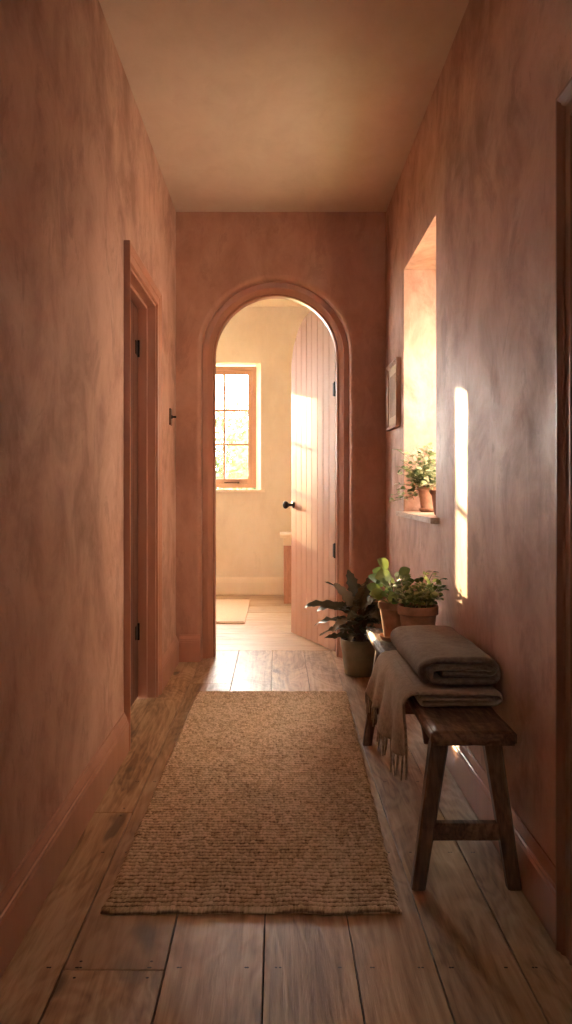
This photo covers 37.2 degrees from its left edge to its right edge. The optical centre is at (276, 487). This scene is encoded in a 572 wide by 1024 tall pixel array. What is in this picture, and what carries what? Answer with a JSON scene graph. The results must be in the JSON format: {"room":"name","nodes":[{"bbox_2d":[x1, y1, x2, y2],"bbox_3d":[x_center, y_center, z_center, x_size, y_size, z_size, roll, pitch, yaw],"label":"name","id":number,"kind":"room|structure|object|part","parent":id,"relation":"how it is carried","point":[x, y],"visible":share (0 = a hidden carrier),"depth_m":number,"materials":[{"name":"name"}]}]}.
{"room":"traditional dwelling","nodes":[
{"label":"traditional dwelling","id":0,"kind":"room"},
{"bbox_2d":[0,0,175,892],"bbox_3d":[-0.707,-0.305,1.650,0.250,2.671,6.500,0,0,0],"label":"wall","id":1,"kind":"structure","parent":0,"point":[81,176],"depth_m":2.35,"materials":[{"name":"paint"}]},
{"bbox_2d":[0,712,128,978],"bbox_3d":[-0.574,0.925,0.815,0.023,0.147,4.829,0,0,0],"label":"baseboard","id":2,"kind":"structure","parent":1,"relation":"attached to","point":[26,891],"depth_m":2.17,"materials":[{"name":"wood"}]},
{"bbox_2d":[131,301,139,705],"bbox_3d":[-0.650,0.066,3.679,0.108,1.852,0.739,0,0,0],"label":"door","id":3,"kind":"structure","parent":1,"relation":"in","point":[135,343],"depth_m":3.95,"materials":[{"name":"brown paint"}]},
{"bbox_2d":[124,240,161,750],"bbox_3d":[-0.572,0.029,3.679,0.027,1.941,0.899,0,0,0],"label":"trim","id":4,"kind":"structure","parent":1,"relation":"attached to","point":[132,259],"depth_m":3.29,"materials":[{"name":"wood"}]},
{"bbox_2d":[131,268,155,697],"bbox_3d":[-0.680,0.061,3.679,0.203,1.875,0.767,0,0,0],"label":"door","id":5,"kind":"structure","parent":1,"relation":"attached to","point":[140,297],"depth_m":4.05,"materials":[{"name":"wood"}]},
{"bbox_2d":[162,636,178,690],"bbox_3d":[-0.574,0.925,4.514,0.023,0.147,0.772,0,0,0],"label":"baseboard","id":6,"kind":"structure","parent":1,"relation":"attached to","point":[170,658],"depth_m":4.49,"materials":[{"name":"wood"}]},
{"bbox_2d":[169,408,175,425],"bbox_3d":[-0.564,-0.386,4.620,0.035,0.090,0.072,0,0,0],"label":"light switch","id":7,"kind":"object","parent":1,"relation":"attached to","point":[171,416],"visible":1,"depth_m":4.58,"materials":[{"name":"brown metal"}]},
{"bbox_2d":[169,408,171,425],"bbox_3d":[-0.578,-0.386,4.620,0.008,0.090,0.072,0,0,0],"label":"switch plate","id":8,"kind":"object","parent":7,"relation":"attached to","point":[170,410],"depth_m":4.58,"materials":[{"name":"brown metal"}]},
{"bbox_2d":[216,307,311,576],"bbox_3d":[-0.350,-0.460,8.110,4.200,2.980,0.280,0,0,0],"label":"wall","id":9,"kind":"structure","parent":0,"point":[249,525],"depth_m":7.97,"materials":[{"name":"beige paint"}]},
{"bbox_2d":[216,366,255,487],"bbox_3d":[-0.591,-0.578,8.091,0.788,1.155,0.088,0,0,0],"label":"window","id":10,"kind":"structure","parent":9,"relation":"in","point":[250,371],"depth_m":8.08,"materials":[{"name":"paint"}]},
{"bbox_2d":[216,489,264,491],"bbox_3d":[-0.613,0.027,8.002,0.995,0.026,0.135,0,0,0],"label":"trim","id":11,"kind":"structure","parent":9,"relation":"attached to","point":[217,490],"depth_m":7.93,"materials":[{"name":"beige paint"}]},
{"bbox_2d":[216,577,283,594],"bbox_3d":[-0.350,0.916,7.962,3.800,0.165,0.023,0,0,0],"label":"baseboard","id":12,"kind":"structure","parent":9,"relation":"attached to","point":[224,585],"depth_m":7.95,"materials":[{"name":"beige paint"}]},
{"bbox_2d":[246,299,304,306],"bbox_3d":[-0.350,-1.825,6.695,4.200,0.250,3.110,0,0,0],"label":"ceiling","id":13,"kind":"structure","parent":0,"point":[268,302],"depth_m":7.83,"materials":[{"name":"beige paint"}]},
{"bbox_2d":[176,212,385,660],"bbox_3d":[-0.350,-0.475,5.020,4.200,2.950,0.240,0,0,0],"label":"wall","id":14,"kind":"structure","parent":0,"point":[338,257],"depth_m":4.90,"materials":[{"name":"paint"}]},
{"bbox_2d":[179,634,199,661],"bbox_3d":[-0.502,0.922,4.891,0.120,0.154,0.023,0,0,0],"label":"baseboard","id":15,"kind":"structure","parent":14,"relation":"attached to","point":[189,645],"depth_m":4.88,"materials":[{"name":"wood"}]},
{"bbox_2d":[202,282,348,658],"bbox_3d":[-0.007,-0.103,5.055,0.860,2.206,0.140,0,0,0],"label":"trim","id":16,"kind":"structure","parent":14,"relation":"attached to","point":[274,290],"depth_m":5.00,"materials":[{"name":"wood"}]},
{"bbox_2d":[283,311,335,650],"bbox_3d":[0.246,-0.078,5.505,0.195,2.140,0.745,0,0,-20],"label":"door","id":17,"kind":"structure","parent":14,"relation":"in","point":[313,368],"depth_m":5.47,"materials":[{"name":"pink paint"}]},
{"bbox_3d":[0.133,0.115,5.812,0.195,0.054,0.054,0,0,-20],"label":"knob","id":18,"kind":"part","parent":17,"relation":"part of","materials":[{"name":"black metal"}]},
{"bbox_2d":[99,0,468,211],"bbox_3d":[0.048,-1.691,1.550,1.760,0.200,6.700,0,0,0],"label":"ceiling","id":19,"kind":"structure","parent":0,"point":[243,105],"depth_m":3.38,"materials":[{"name":"paint"}]},
{"bbox_2d":[0,595,571,1023],"bbox_3d":[-0.350,1.014,3.179,3.900,0.032,9.657,0,0,0],"label":"floor","id":20,"kind":"structure","parent":0,"point":[465,948],"depth_m":1.89,"materials":[{"name":"brown wood"}]},
{"bbox_2d":[216,599,250,623],"bbox_3d":[-0.548,0.992,6.925,0.624,0.013,1.350,0,0,0],"label":"door mat","id":21,"kind":"object","parent":20,"relation":"on","point":[228,611],"visible":0.4,"depth_m":6.86,"materials":[{"name":"brown fabric"}]},
{"bbox_2d":[100,691,401,914],"bbox_3d":[-0.037,0.991,3.063,0.757,0.016,2.167,0,0,0],"label":"rug","id":22,"kind":"object","parent":20,"relation":"on","point":[262,802],"visible":1,"depth_m":2.53,"materials":[{"name":"fabric"}]},
{"bbox_2d":[280,532,290,603],"bbox_3d":[0.235,0.698,7.497,0.420,0.602,0.395,0,0,0],"label":"base cabinet","id":23,"kind":"object","parent":20,"relation":"on","point":[286,536],"visible":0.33,"depth_m":7.33,"materials":[{"name":"brown wood"}]},
{"bbox_3d":[0.235,0.734,7.333,0.310,0.410,0.014,0,0,0],"label":"door","id":24,"kind":"part","parent":23,"relation":"part of","materials":[{"name":"brown wood"}]},
{"bbox_2d":[303,570,384,676],"bbox_3d":[0.375,0.721,4.537,0.469,0.554,0.327,0,0,0],"label":"potted plant","id":25,"kind":"object","parent":20,"relation":"on","point":[358,653],"visible":0.95,"depth_m":4.52,"materials":[{"name":"plant"}]},
{"bbox_3d":[0.447,0.902,4.560,0.214,0.192,0.214,0,0,0],"label":"pot","id":26,"kind":"part","parent":25,"relation":"part of","materials":[{"name":"beige ceramic"}]},
{"bbox_2d":[362,628,521,890],"bbox_3d":[0.471,0.798,2.850,0.276,0.403,1.552,0,0,0],"label":"bench","id":27,"kind":"object","parent":20,"relation":"on","point":[441,727],"visible":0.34,"depth_m":2.13,"materials":[{"name":"brown wood"}]},
{"bbox_3d":[0.384,0.815,3.340,0.130,0.367,0.056,0,0,-33],"label":"leg","id":28,"kind":"part","parent":27,"relation":"part of","materials":[{"name":"brown wood"}]},
{"bbox_2d":[366,558,413,641],"bbox_3d":[0.455,0.434,3.337,0.205,0.324,0.187,0,0,0],"label":"potted plant","id":29,"kind":"object","parent":27,"relation":"on","point":[381,576],"visible":0.69,"depth_m":3.30,"materials":[{"name":"green plant"}]},
{"bbox_3d":[0.462,0.516,3.335,0.130,0.145,0.130,0,0,0],"label":"pot","id":30,"kind":"part","parent":29,"relation":"part of","materials":[{"name":"ceramic"}]},
{"bbox_2d":[390,571,448,625],"bbox_3d":[0.523,0.448,3.114,0.196,0.294,0.206,0,0,-22],"label":"potted plant","id":31,"kind":"object","parent":27,"relation":"on","point":[422,611],"visible":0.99,"depth_m":3.07,"materials":[{"name":"green plant"}]},
{"bbox_3d":[0.514,0.511,3.100,0.148,0.168,0.148,0,0,0],"label":"pot","id":32,"kind":"part","parent":31,"relation":"part of","materials":[{"name":"ceramic"}]},
{"bbox_3d":[0.567,0.815,3.358,0.116,0.367,0.054,0,0,45],"label":"leg","id":33,"kind":"part","parent":27,"relation":"part of","materials":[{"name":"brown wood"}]},
{"bbox_3d":[0.385,0.815,2.152,0.126,0.367,0.056,0,0,-30],"label":"leg","id":34,"kind":"part","parent":27,"relation":"part of","materials":[{"name":"brown wood"}]},
{"bbox_2d":[365,650,502,780],"bbox_3d":[0.462,0.681,2.619,0.316,0.257,0.640,0,0,0],"label":"folded blanket","id":35,"kind":"object","parent":27,"relation":"on","point":[392,681],"visible":0.73,"depth_m":2.40,"materials":[{"name":"brown fabric"}]},
{"bbox_2d":[390,625,500,685],"bbox_3d":[0.504,0.507,2.629,0.238,0.084,0.579,0,0,0],"label":"folded blanket","id":36,"kind":"object","parent":35,"relation":"on","point":[438,655],"visible":1,"depth_m":2.40,"materials":[{"name":"beige fabric"}]},
{"bbox_3d":[0.485,0.614,2.850,0.212,0.035,1.552,0,0,0],"label":"seat","id":37,"kind":"part","parent":27,"relation":"part of","materials":[{"name":"brown wood"}]},
{"bbox_3d":[0.565,0.815,2.150,0.113,0.367,0.056,0,0,45],"label":"leg","id":38,"kind":"part","parent":27,"relation":"part of","materials":[{"name":"brown wood"}]},
{"bbox_2d":[386,0,571,865],"bbox_3d":[0.778,-0.305,1.650,0.300,2.671,6.500,0,0,0],"label":"wall","id":39,"kind":"structure","parent":0,"point":[471,211],"depth_m":2.45,"materials":[{"name":"paint"}]},
{"bbox_2d":[386,357,400,430],"bbox_3d":[0.615,-0.490,4.510,0.024,0.350,0.400,0,0,0],"label":"framed picture","id":40,"kind":"object","parent":39,"relation":"attached to","point":[393,370],"visible":1,"depth_m":4.49,"materials":[{"name":"brown wood"}]},
{"bbox_2d":[390,372,395,417],"bbox_3d":[0.616,-0.490,4.510,0.001,0.220,0.250,0,0,0],"label":"print","id":41,"kind":"object","parent":40,"relation":"attached to","point":[393,374],"depth_m":4.50},
{"bbox_2d":[396,511,438,523],"bbox_3d":[0.742,0.126,3.771,0.296,0.022,0.968,0,0,0],"label":"windowsill","id":42,"kind":"structure","parent":39,"relation":"attached to","point":[428,517],"depth_m":3.69,"materials":[{"name":"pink wood"}]},
{"bbox_2d":[389,442,435,511],"bbox_3d":[0.695,-0.052,4.038,0.283,0.331,0.249,0,0,37],"label":"potted plant","id":43,"kind":"object","parent":42,"relation":"on","point":[416,475],"visible":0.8,"depth_m":4.00,"materials":[{"name":"green plant"}]},
{"bbox_3d":[0.715,0.048,4.030,0.100,0.118,0.100,0,0,0],"label":"pot","id":44,"kind":"part","parent":43,"relation":"part of","materials":[{"name":"ceramic"}]},
{"bbox_2d":[421,471,435,514],"bbox_3d":[0.694,0.021,3.611,0.172,0.185,0.173,0,0,-42],"label":"potted plant","id":45,"kind":"object","parent":42,"relation":"on","point":[432,492],"visible":0.13,"depth_m":3.58,"materials":[{"name":"green plant"}]},
{"bbox_3d":[0.700,0.061,3.600,0.104,0.105,0.104,0,0,0],"label":"pot","id":46,"kind":"part","parent":45,"relation":"part of","materials":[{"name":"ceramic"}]},
{"bbox_2d":[406,700,555,945],"bbox_3d":[0.620,0.925,3.372,0.023,0.147,3.056,0,0,0],"label":"baseboard","id":47,"kind":"structure","parent":39,"relation":"attached to","point":[537,871],"depth_m":2.12,"materials":[{"name":"wood"}]},
{"bbox_2d":[556,77,571,965],"bbox_3d":[0.618,0.077,1.354,0.027,1.843,0.980,0,0,0],"label":"trim","id":48,"kind":"structure","parent":39,"relation":"attached to","point":[564,99],"depth_m":1.82,"materials":[{"name":"brown paint"}]},
{"label":"outside","id":49,"kind":"structure","parent":0,"visible":0},
{"bbox_3d":[0.000,1.350,19.125,18.000,0.100,21.750,0,0,0],"label":"ground","id":50,"kind":"structure","parent":49,"visible":0},
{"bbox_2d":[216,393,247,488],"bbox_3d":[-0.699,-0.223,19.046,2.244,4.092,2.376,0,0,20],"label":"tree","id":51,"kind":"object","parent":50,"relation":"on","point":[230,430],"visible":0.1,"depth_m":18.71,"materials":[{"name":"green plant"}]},
{"bbox_2d":[221,429,255,488],"bbox_3d":[-0.405,0.344,12.198,0.864,2.452,1.209,0,0,0],"label":"shrub","id":52,"kind":"object","parent":50,"relation":"on","point":[239,471],"visible":0.1,"depth_m":12.03,"materials":[{"name":"green plant"}]}
]}

